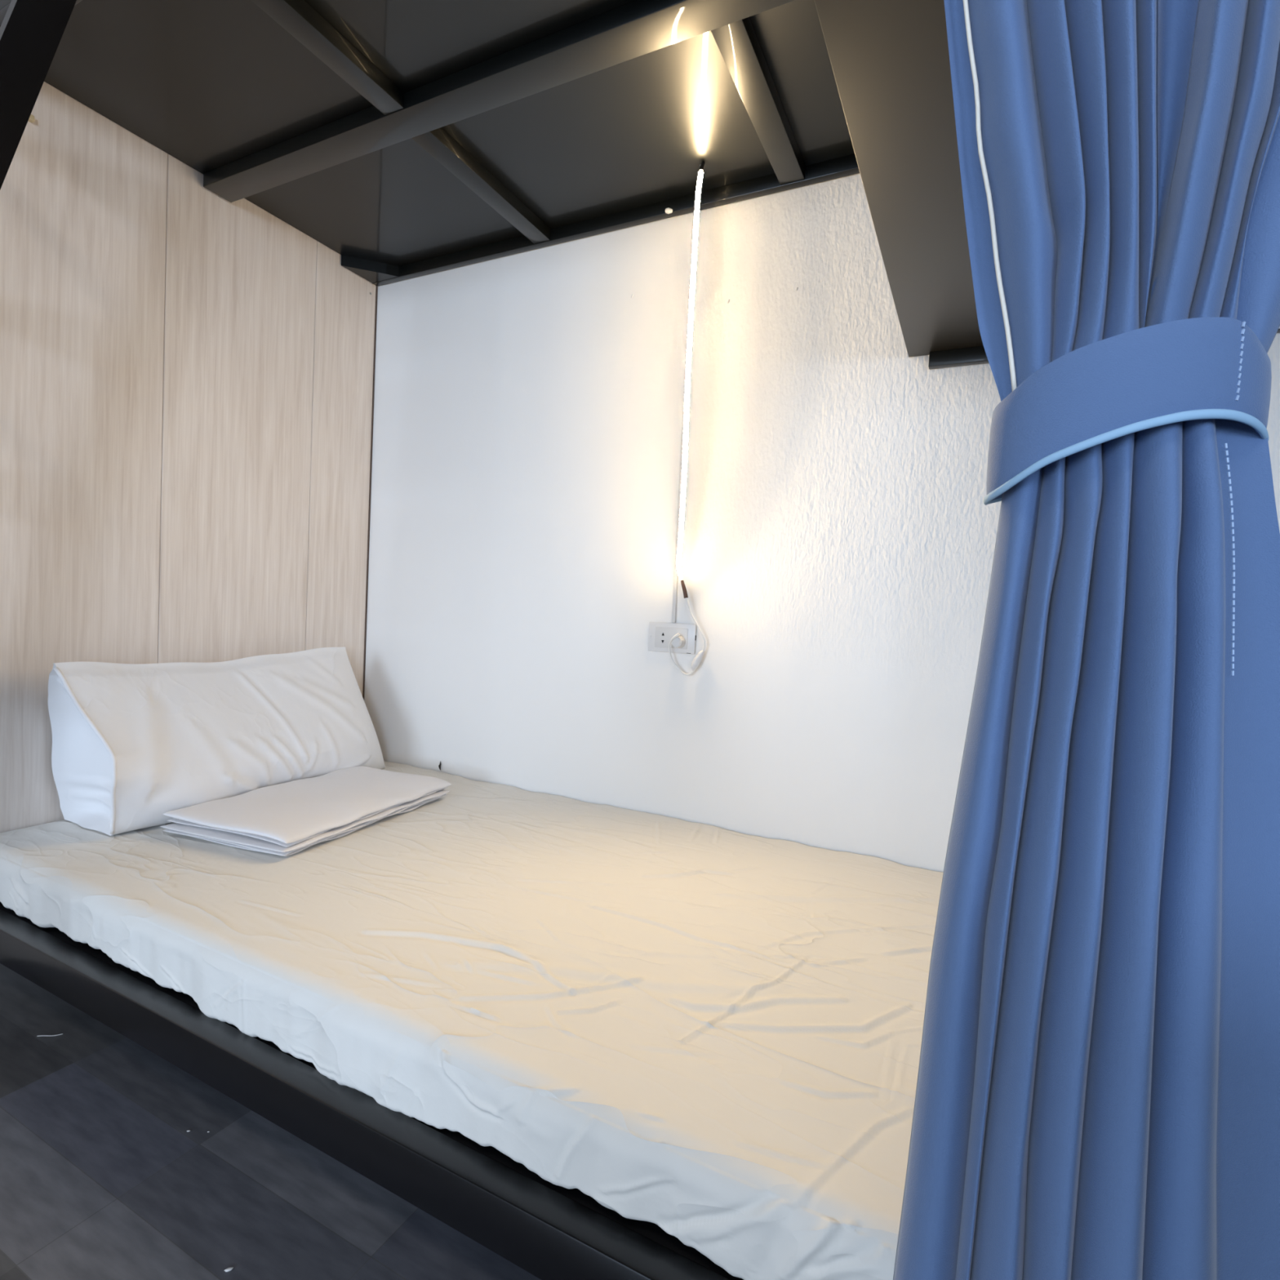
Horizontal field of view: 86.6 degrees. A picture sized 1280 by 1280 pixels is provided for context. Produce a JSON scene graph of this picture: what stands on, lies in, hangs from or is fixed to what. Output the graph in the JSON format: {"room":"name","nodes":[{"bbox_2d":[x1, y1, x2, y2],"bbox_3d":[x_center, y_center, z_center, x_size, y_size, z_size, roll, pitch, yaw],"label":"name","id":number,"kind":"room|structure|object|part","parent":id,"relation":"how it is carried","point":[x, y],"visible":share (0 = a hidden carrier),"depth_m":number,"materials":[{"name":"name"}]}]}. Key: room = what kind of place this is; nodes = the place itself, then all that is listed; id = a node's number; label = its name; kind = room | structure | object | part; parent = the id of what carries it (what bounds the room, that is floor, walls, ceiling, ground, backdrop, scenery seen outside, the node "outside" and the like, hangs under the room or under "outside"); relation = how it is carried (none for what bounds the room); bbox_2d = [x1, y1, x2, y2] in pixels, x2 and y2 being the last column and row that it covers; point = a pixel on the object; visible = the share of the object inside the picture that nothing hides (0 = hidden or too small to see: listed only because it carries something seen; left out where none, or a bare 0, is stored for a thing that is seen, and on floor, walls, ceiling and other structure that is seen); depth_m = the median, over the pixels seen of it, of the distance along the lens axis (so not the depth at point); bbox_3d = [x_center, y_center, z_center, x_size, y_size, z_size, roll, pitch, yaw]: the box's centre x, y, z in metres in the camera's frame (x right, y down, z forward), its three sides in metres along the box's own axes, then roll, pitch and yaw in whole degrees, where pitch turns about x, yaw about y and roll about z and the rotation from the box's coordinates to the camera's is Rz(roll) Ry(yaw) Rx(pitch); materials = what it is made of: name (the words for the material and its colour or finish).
{"room":"dormitory","nodes":[
{"label":"dormitory","id":0,"kind":"room"},
{"bbox_2d":[0,81,376,832],"bbox_3d":[-2.152,-0.662,-0.713,0.102,2.600,6.000,4,3,27],"label":"wall","id":1,"kind":"structure","parent":0,"point":[186,371],"depth_m":1.44,"materials":[{"name":"brown wood"}]},
{"bbox_2d":[28,114,34,122],"bbox_3d":[-1.103,-0.943,1.225,0.010,0.011,0.014,4,3,27],"label":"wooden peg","id":2,"kind":"object","parent":1,"relation":"attached to","point":[31,119],"visible":0.48,"depth_m":1.23,"materials":[{"name":"beige wood"}]},
{"bbox_2d":[0,963,541,1279],"bbox_3d":[0.592,0.875,-2.061,6.400,0.080,6.200,4,3,27],"label":"floor","id":3,"kind":"structure","parent":0,"point":[103,1176],"depth_m":0.82,"materials":[{"name":"grey wood"}]},
{"bbox_2d":[0,0,76,189],"bbox_3d":[-1.087,-0.236,0.887,0.370,1.720,0.508,4,3,27],"label":"ladder","id":4,"kind":"object","parent":3,"relation":"on","point":[32,31],"visible":1,"depth_m":0.91,"materials":[{"name":"black metal"}]},
{"bbox_2d":[223,1266,234,1271],"bbox_3d":[-0.434,0.664,0.717,0.010,0.002,0.004,1,3,-33],"label":"crumb","id":5,"kind":"object","parent":3,"relation":"on","point":[228,1269],"visible":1,"depth_m":0.72,"materials":[{"name":"white plastic"}]},
{"bbox_2d":[0,0,859,1279],"bbox_3d":[-0.045,-0.298,1.087,2.097,1.930,0.902,4,3,27],"label":"bunk bed","id":6,"kind":"object","parent":3,"relation":"on","point":[406,139],"depth_m":1.17,"materials":[{"name":"black metal"}]},
{"bbox_3d":[-0.297,0.542,0.742,2.052,0.056,0.034,4,3,27],"label":"rail","id":7,"kind":"part","parent":6,"relation":"part of","materials":[{"name":"black metal"}]},
{"bbox_3d":[-0.722,-1.015,1.849,0.116,0.028,0.122,4,3,27],"label":"corner plate","id":8,"kind":"part","parent":6,"relation":"part of","materials":[{"name":"black paint"}]},
{"bbox_3d":[-0.303,-0.988,1.214,1.435,0.012,0.882,4,3,27],"label":"panel","id":9,"kind":"part","parent":6,"relation":"part of","materials":[{"name":"black paint"}]},
{"bbox_2d":[0,761,942,1279],"bbox_3d":[-0.102,0.461,1.140,2.039,0.104,0.877,4,3,27],"label":"mattress","id":10,"kind":"object","parent":6,"relation":"on","point":[711,1036],"visible":0.66,"depth_m":0.86,"materials":[{"name":"white fabric"}]},
{"bbox_2d":[48,646,385,835],"bbox_3d":[-0.877,0.191,1.553,0.239,0.330,0.722,4,3,27],"label":"pillow","id":11,"kind":"object","parent":10,"relation":"on","point":[133,744],"visible":0.95,"depth_m":1.37,"materials":[{"name":"white fabric"}]},
{"bbox_2d":[160,765,451,856],"bbox_3d":[-0.672,0.346,1.442,0.305,0.050,0.480,4,3,21],"label":"sheet","id":12,"kind":"object","parent":10,"relation":"on","point":[289,818],"visible":1,"depth_m":1.33,"materials":[{"name":"white fabric"}]},
{"bbox_2d":[665,207,672,213],"bbox_3d":[0.064,-0.945,1.494,0.016,0.012,0.012,4,3,27],"label":"clip","id":13,"kind":"object","parent":6,"relation":"attached to","point":[668,211],"visible":1,"depth_m":1.49,"materials":[{"name":"white plastic"}]},
{"bbox_3d":[0.107,-0.445,1.440,0.084,1.050,0.118,4,3,27],"label":"led strip","id":14,"kind":"part","parent":6,"relation":"part of","materials":[{"name":"white plastic"}]},
{"bbox_2d":[691,649,704,671],"bbox_3d":[0.127,0.045,1.495,0.029,0.048,0.017,4,3,27],"label":"switch","id":15,"kind":"object","parent":6,"relation":"attached to","point":[696,661],"depth_m":1.49,"materials":[{"name":"white plastic"}]},
{"bbox_2d":[814,0,1279,368],"bbox_3d":[0.613,-0.704,0.786,0.616,0.428,0.838,4,3,27],"label":"platform","id":16,"kind":"object","parent":6,"relation":"attached to","point":[890,59],"visible":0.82,"depth_m":0.74,"materials":[{"name":"black metal"}]},
{"bbox_3d":[0.604,-0.523,0.793,0.616,0.012,0.838,4,3,27],"label":"platform panel","id":17,"kind":"part","parent":16,"relation":"part of","materials":[{"name":"black metal"}]},
{"bbox_3d":[-0.034,-0.924,0.519,1.630,0.020,0.099,4,3,27],"label":"rail","id":18,"kind":"object","parent":6,"relation":"attached to","visible":0},
{"bbox_2d":[893,0,1279,1279],"bbox_3d":[0.270,-0.114,0.329,0.318,1.540,0.090,4,3,27],"label":"curtain","id":19,"kind":"object","parent":18,"relation":"hanging from","point":[1097,1096],"visible":0.98,"depth_m":0.33,"materials":[{"name":"blue fabric"}]},
{"bbox_2d":[983,316,1271,505],"bbox_3d":[0.245,-0.108,0.349,0.118,0.074,0.096,4,3,27],"label":"tieback","id":20,"kind":"object","parent":19,"relation":"attached to","point":[1117,386],"visible":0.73,"depth_m":0.31,"materials":[{"name":"blue fabric"}]},
{"bbox_2d":[364,173,1279,872],"bbox_3d":[2.025,-0.509,0.607,6.400,2.600,0.103,4,3,27],"label":"wall","id":21,"kind":"structure","parent":0,"point":[839,535],"depth_m":1.51,"materials":[{"name":"white paint"}]},
{"bbox_2d":[362,286,377,699],"bbox_3d":[-0.785,-0.282,1.962,0.004,1.450,0.004,4,3,27],"label":"trim","id":22,"kind":"structure","parent":21,"relation":"attached to","point":[376,288],"depth_m":1.96,"materials":[{"name":"brown"}]},
{"bbox_2d":[648,621,696,653],"bbox_3d":[0.072,-0.005,1.534,0.116,0.067,0.009,4,3,27],"label":"wall socket","id":23,"kind":"object","parent":21,"relation":"attached to","point":[660,633],"visible":0.98,"depth_m":1.53,"materials":[{"name":"white plastic"}]},
{"bbox_2d":[671,211,694,622],"bbox_3d":[0.099,-0.490,1.513,0.008,0.904,0.008,4,3,27],"label":"cable conduit","id":24,"kind":"object","parent":21,"relation":"attached to","point":[676,575],"visible":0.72,"depth_m":1.52,"materials":[{"name":"white plastic"}]}
]}

